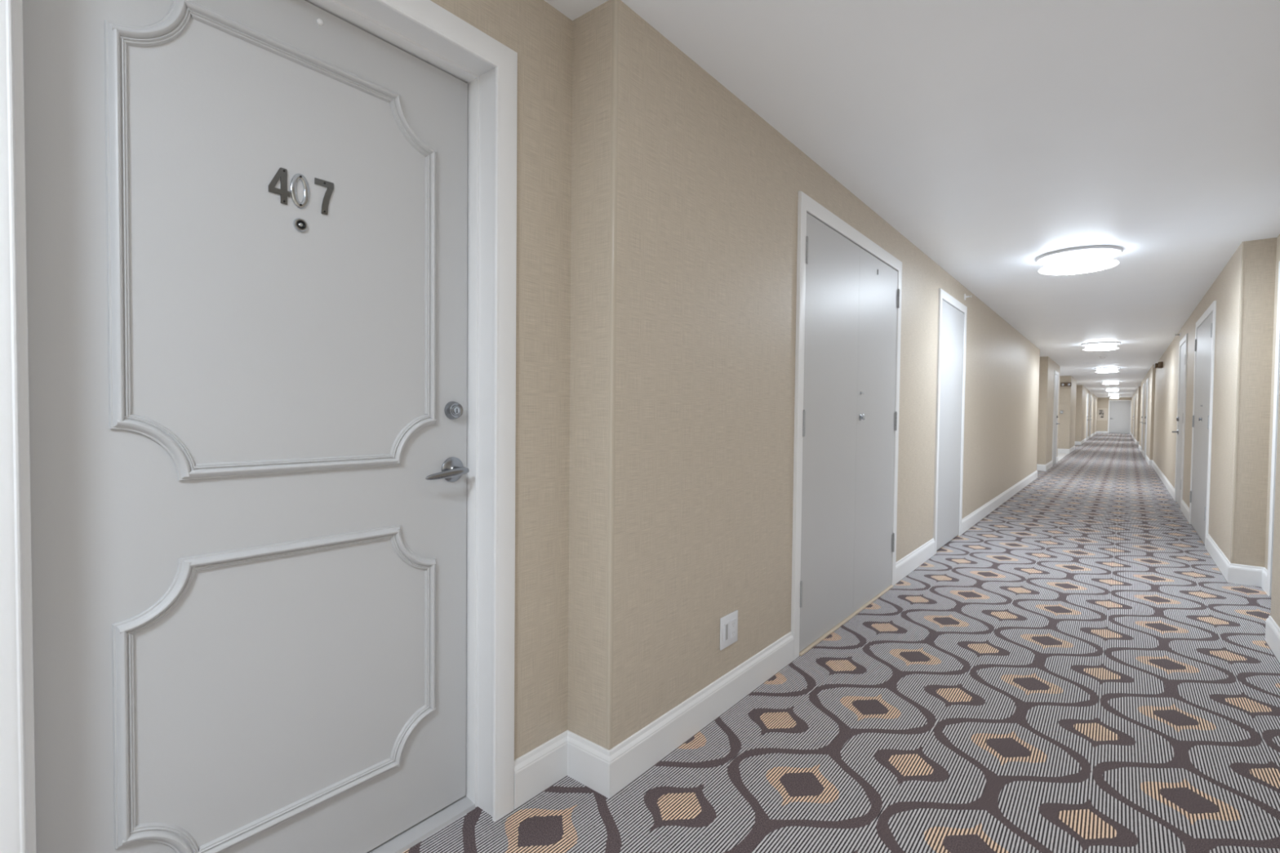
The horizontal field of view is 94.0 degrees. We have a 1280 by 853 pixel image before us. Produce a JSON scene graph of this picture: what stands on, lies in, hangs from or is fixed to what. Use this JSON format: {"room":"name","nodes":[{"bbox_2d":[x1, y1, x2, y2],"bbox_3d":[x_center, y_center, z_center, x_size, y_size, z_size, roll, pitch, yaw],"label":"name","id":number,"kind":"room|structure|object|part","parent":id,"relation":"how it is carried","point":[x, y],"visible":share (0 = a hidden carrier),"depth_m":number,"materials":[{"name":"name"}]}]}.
{"room":"apartment building corridor","nodes":[
{"label":"apartment building corridor","id":0,"kind":"room"},
{"bbox_2d":[430,0,1097,759],"bbox_3d":[12.024,-0.386,18.749,2.463,2.290,52.700,2,2,39],"label":"wall","id":1,"kind":"structure","parent":0,"point":[708,189],"depth_m":1.91,"materials":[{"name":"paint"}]},
{"bbox_2d":[0,0,517,852],"bbox_3d":[-0.736,0.034,1.308,0.190,2.090,1.024,2,2,39],"label":"door","id":2,"kind":"structure","parent":1,"relation":"in","point":[258,258],"depth_m":1.26,"materials":[{"name":"paint"}]},
{"bbox_3d":[-0.744,-0.363,1.323,0.017,0.930,0.660,2,2,39],"label":"panel moulding","id":3,"kind":"part","parent":2,"relation":"part of","materials":[{"name":"paint"}]},
{"bbox_3d":[-0.753,0.565,1.347,0.017,0.621,0.660,2,2,39],"label":"panel moulding","id":4,"kind":"part","parent":2,"relation":"part of","materials":[{"name":"paint"}]},
{"bbox_3d":[-0.501,0.123,1.567,0.021,0.026,0.132,2,2,35],"label":"lever","id":5,"kind":"part","parent":2,"relation":"part of","materials":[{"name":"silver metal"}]},
{"bbox_2d":[605,0,618,750],"bbox_3d":[-0.080,-0.135,1.721,0.013,2.156,0.013,2,2,39],"label":"guard","id":6,"kind":"object","parent":1,"relation":"attached to","point":[615,53],"visible":1,"depth_m":1.72,"materials":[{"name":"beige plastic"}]},
{"bbox_2d":[720,609,737,650],"bbox_3d":[0.338,0.770,2.260,0.009,0.120,0.124,2,2,39],"label":"wall plate","id":7,"kind":"object","parent":1,"relation":"attached to","point":[728,623],"visible":1,"depth_m":2.25,"materials":[{"name":"white plastic"}]},
{"bbox_2d":[513,431,1107,808],"bbox_3d":[12.213,0.699,18.633,2.544,0.131,52.703,2,2,39],"label":"baseboard","id":8,"kind":"structure","parent":1,"relation":"attached to","point":[606,771],"depth_m":1.92,"materials":[{"name":"paint"}]},
{"bbox_2d":[791,191,902,660],"bbox_3d":[1.175,-0.004,3.302,0.094,2.103,1.576,2,2,39],"label":"door","id":9,"kind":"structure","parent":1,"relation":"in","point":[849,287],"depth_m":3.11,"materials":[{"name":"paint"}]},
{"bbox_3d":[1.237,-0.051,3.322,0.025,0.037,0.037,2,2,39],"label":"knob","id":10,"kind":"part","parent":9,"relation":"part of","materials":[{"name":"silver metal"}]},
{"bbox_2d":[799,584,893,656],"bbox_3d":[1.172,1.042,3.323,0.052,0.009,1.440,2,2,39],"label":"trim","id":11,"kind":"structure","parent":1,"relation":"attached to","point":[806,649],"depth_m":3.17,"materials":[{"name":"beige"}]},
{"bbox_2d":[933,288,967,554],"bbox_3d":[2.656,-0.042,5.159,0.076,2.113,1.036,2,2,39],"label":"door","id":12,"kind":"structure","parent":1,"relation":"in","point":[952,313],"depth_m":5.10,"materials":[{"name":"paint"}]},
{"bbox_2d":[964,293,971,300],"bbox_3d":[3.009,-1.191,5.477,0.054,0.060,0.060,2,2,39],"label":"sprinkler","id":13,"kind":"object","parent":1,"relation":"attached to","point":[965,296],"visible":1,"depth_m":5.47,"materials":[{"name":"paint"}]},
{"bbox_2d":[1044,356,1048,464],"bbox_3d":[8.131,-0.315,11.942,0.013,2.156,0.013,2,2,39],"label":"guard","id":14,"kind":"object","parent":1,"relation":"attached to","point":[1047,357],"visible":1,"depth_m":11.94,"materials":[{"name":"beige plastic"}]},
{"bbox_2d":[1052,370,1059,466],"bbox_3d":[9.386,-0.186,13.495,0.130,2.108,1.036,2,2,39],"label":"door","id":15,"kind":"structure","parent":1,"relation":"in","point":[1055,373],"depth_m":13.50,"materials":[{"name":"paint"}]},
{"bbox_2d":[1060,382,1071,386],"bbox_3d":[12.581,-1.242,17.631,0.260,0.111,0.120,2,2,39],"label":"emergency light","id":16,"kind":"object","parent":1,"relation":"attached to","point":[1061,384],"visible":1,"depth_m":17.62,"materials":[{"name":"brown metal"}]},
{"bbox_2d":[1068,386,1071,448],"bbox_3d":[12.702,-0.416,17.633,0.013,2.156,0.013,2,2,39],"label":"guard","id":17,"kind":"object","parent":1,"relation":"attached to","point":[1070,386],"visible":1,"depth_m":17.63,"materials":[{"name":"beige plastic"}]},
{"bbox_2d":[1085,393,1088,439],"bbox_3d":[20.063,-0.421,26.786,0.130,2.108,1.036,2,2,39],"label":"door","id":18,"kind":"structure","parent":1,"relation":"in","point":[1087,420],"depth_m":26.82,"materials":[{"name":"paint"}]},
{"bbox_2d":[1088,395,1091,438],"bbox_3d":[22.317,-0.470,29.592,0.130,2.108,1.036,2,2,39],"label":"door","id":19,"kind":"structure","parent":1,"relation":"in","point":[1091,396],"depth_m":29.71,"materials":[{"name":"paint"}]},
{"bbox_2d":[402,433,1279,852],"bbox_3d":[12.970,0.809,18.138,4.360,0.052,52.900,2,2,39],"label":"floor","id":20,"kind":"structure","parent":0,"point":[1074,669],"depth_m":2.17,"materials":[{"name":"carpet"}]},
{"bbox_2d":[543,0,1279,397],"bbox_3d":[13.181,-1.571,17.798,5.000,0.150,53.100,2,2,39],"label":"ceiling","id":21,"kind":"structure","parent":0,"point":[995,137],"depth_m":2.42,"materials":[{"name":"paint"}]},
{"bbox_2d":[1035,244,1122,275],"bbox_3d":[3.186,-1.200,4.347,0.508,0.101,0.508,2,2,39],"label":"ceiling lamp","id":22,"kind":"object","parent":21,"relation":"attached to","point":[1086,259],"visible":1,"depth_m":4.23,"materials":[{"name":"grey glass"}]},
{"bbox_3d":[3.186,-1.196,4.347,0.400,0.063,0.400,2,2,39],"label":"lamp shade","id":23,"kind":"part","parent":22,"relation":"part of","materials":[{"name":"white glass"}]},
{"bbox_2d":[1044,261,1112,274],"bbox_3d":[3.186,-1.156,4.348,0.401,0.013,0.401,2,2,39],"label":"diffuser","id":24,"kind":"object","parent":22,"relation":"attached to","point":[1057,267],"depth_m":4.32,"materials":[{"name":"white glass"}]},
{"bbox_3d":[3.186,-1.157,4.348,0.476,0.012,0.476,2,2,39],"label":"glass plate","id":25,"kind":"part","parent":22,"relation":"part of","materials":[{"name":"white glass"}]},
{"bbox_2d":[1080,341,1120,351],"bbox_3d":[7.444,-1.293,9.648,0.508,0.101,0.508,2,2,39],"label":"ceiling lamp","id":26,"kind":"object","parent":21,"relation":"attached to","point":[1108,345],"visible":1,"depth_m":9.51,"materials":[{"name":"white glass"}]},
{"bbox_3d":[7.444,-1.289,9.648,0.400,0.063,0.400,2,2,39],"label":"lamp shade","id":27,"kind":"part","parent":26,"relation":"part of","materials":[{"name":"white glass"}]},
{"bbox_3d":[7.444,-1.250,9.649,0.476,0.012,0.476,2,2,39],"label":"glass plate","id":28,"kind":"part","parent":26,"relation":"part of","materials":[{"name":"white glass"}]},
{"bbox_2d":[1085,348,1115,351],"bbox_3d":[7.444,-1.249,9.649,0.401,0.013,0.401,2,2,39],"label":"diffuser","id":29,"kind":"object","parent":26,"relation":"attached to","point":[1086,349],"depth_m":9.67,"materials":[{"name":"white glass"}]},
{"bbox_2d":[1093,367,1120,372],"bbox_3d":[11.420,-1.381,14.598,0.508,0.101,0.508,2,2,39],"label":"ceiling lamp","id":30,"kind":"object","parent":21,"relation":"attached to","point":[1100,369],"visible":1,"depth_m":14.46,"materials":[{"name":"white glass"}]},
{"bbox_3d":[11.420,-1.377,14.598,0.400,0.063,0.400,2,2,39],"label":"lamp shade","id":31,"kind":"part","parent":30,"relation":"part of","materials":[{"name":"white"}]},
{"bbox_2d":[1101,381,1119,384],"bbox_3d":[15.898,-1.479,20.172,0.508,0.101,0.508,2,2,39],"label":"ceiling lamp","id":32,"kind":"object","parent":21,"relation":"attached to","point":[1104,382],"visible":0.98,"depth_m":20.05,"materials":[{"name":"white"}]},
{"bbox_3d":[15.898,-1.475,20.172,0.400,0.063,0.400,2,2,39],"label":"lamp shade","id":33,"kind":"part","parent":32,"relation":"part of","materials":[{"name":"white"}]},
{"bbox_2d":[1105,388,1119,391],"bbox_3d":[20.281,-1.575,25.628,0.508,0.101,0.508,2,2,39],"label":"ceiling lamp","id":34,"kind":"object","parent":21,"relation":"attached to","point":[1108,389],"visible":0.99,"depth_m":25.45,"materials":[{"name":"white"}]},
{"bbox_2d":[1096,397,1131,431],"bbox_3d":[30.258,-0.699,38.026,3.050,2.290,0.200,2,2,39],"label":"wall","id":35,"kind":"structure","parent":0,"point":[1102,402],"depth_m":38.30,"materials":[{"name":"paint"}]},
{"bbox_2d":[1097,408,1107,420],"bbox_3d":[29.646,-0.778,38.372,0.612,0.772,0.024,2,2,39],"label":"framed picture","id":36,"kind":"object","parent":35,"relation":"attached to","point":[1101,412],"visible":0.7,"depth_m":38.34,"materials":[{"name":"paper"}]},
{"bbox_2d":[1098,409,1103,417],"bbox_3d":[29.654,-0.813,38.364,0.240,0.490,0.003,2,2,39],"label":"print","id":37,"kind":"object","parent":36,"relation":"attached to","point":[1100,411],"depth_m":38.37},
{"bbox_2d":[1107,400,1131,434],"bbox_3d":[30.379,-0.611,37.806,1.156,2.128,0.114,2,2,39],"label":"door","id":38,"kind":"structure","parent":35,"relation":"in","point":[1119,411],"depth_m":37.81,"materials":[{"name":"paint"}]},
{"bbox_2d":[1130,234,1279,627],"bbox_3d":[14.595,-0.307,16.684,0.740,2.290,52.700,2,2,39],"label":"wall","id":39,"kind":"structure","parent":0,"point":[1262,256],"depth_m":4.05,"materials":[{"name":"paint"}]},
{"bbox_2d":[1132,395,1134,436],"bbox_3d":[24.509,-0.450,29.628,0.130,2.108,1.036,2,2,39],"label":"door","id":40,"kind":"structure","parent":39,"relation":"in","point":[1134,396],"depth_m":29.25,"materials":[{"name":"paint"}]},
{"bbox_3d":[24.524,-0.449,29.616,0.061,2.108,1.036,2,2,39],"label":"frame","id":41,"kind":"part","parent":40,"relation":"part of","materials":[{"name":"paint"}]},
{"bbox_2d":[1139,382,1144,452],"bbox_3d":[15.367,-0.249,18.247,0.130,2.108,1.036,2,2,39],"label":"door","id":42,"kind":"structure","parent":39,"relation":"in","point":[1143,399],"depth_m":18.33,"materials":[{"name":"paint"}]},
{"bbox_2d":[1142,377,1148,457],"bbox_3d":[13.425,-0.206,15.830,0.130,2.108,1.036,2,2,39],"label":"door","id":43,"kind":"structure","parent":39,"relation":"in","point":[1147,380],"depth_m":15.86,"materials":[{"name":"paint"}]},
{"bbox_2d":[1154,361,1163,368],"bbox_3d":[9.832,-1.162,11.324,0.120,0.111,0.260,2,2,39],"label":"emergency light","id":44,"kind":"object","parent":39,"relation":"attached to","point":[1160,364],"visible":1,"depth_m":11.22,"materials":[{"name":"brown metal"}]},
{"bbox_2d":[1172,333,1187,506],"bbox_3d":[6.815,-0.059,7.519,0.130,2.108,1.036,2,2,39],"label":"door","id":45,"kind":"structure","parent":39,"relation":"in","point":[1183,354],"depth_m":7.50,"materials":[{"name":"paint"}]},
{"bbox_2d":[1189,300,1216,548],"bbox_3d":[5.323,-0.021,5.633,0.094,2.098,1.526,2,2,39],"label":"door","id":46,"kind":"structure","parent":39,"relation":"in","point":[1205,331],"depth_m":5.53,"materials":[{"name":"paint"}]},
{"bbox_2d":[1129,432,1279,662],"bbox_3d":[14.373,0.765,16.882,0.224,0.131,52.700,2,2,39],"label":"baseboard","id":47,"kind":"structure","parent":39,"relation":"attached to","point":[1252,575],"depth_m":4.01,"materials":[{"name":"paint"}]},
{"bbox_2d":[1230,241,1244,563],"bbox_3d":[4.016,-0.153,4.013,0.013,2.156,0.013,2,2,39],"label":"guard","id":48,"kind":"object","parent":39,"relation":"attached to","point":[1242,242],"visible":1,"depth_m":4.01,"materials":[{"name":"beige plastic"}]},
{"bbox_2d":[1266,261,1279,596],"bbox_3d":[3.680,0.021,3.362,0.130,2.098,1.026,2,2,39],"label":"door","id":49,"kind":"structure","parent":39,"relation":"in","point":[1277,330],"depth_m":3.73,"materials":[{"name":"paint"}]}
]}

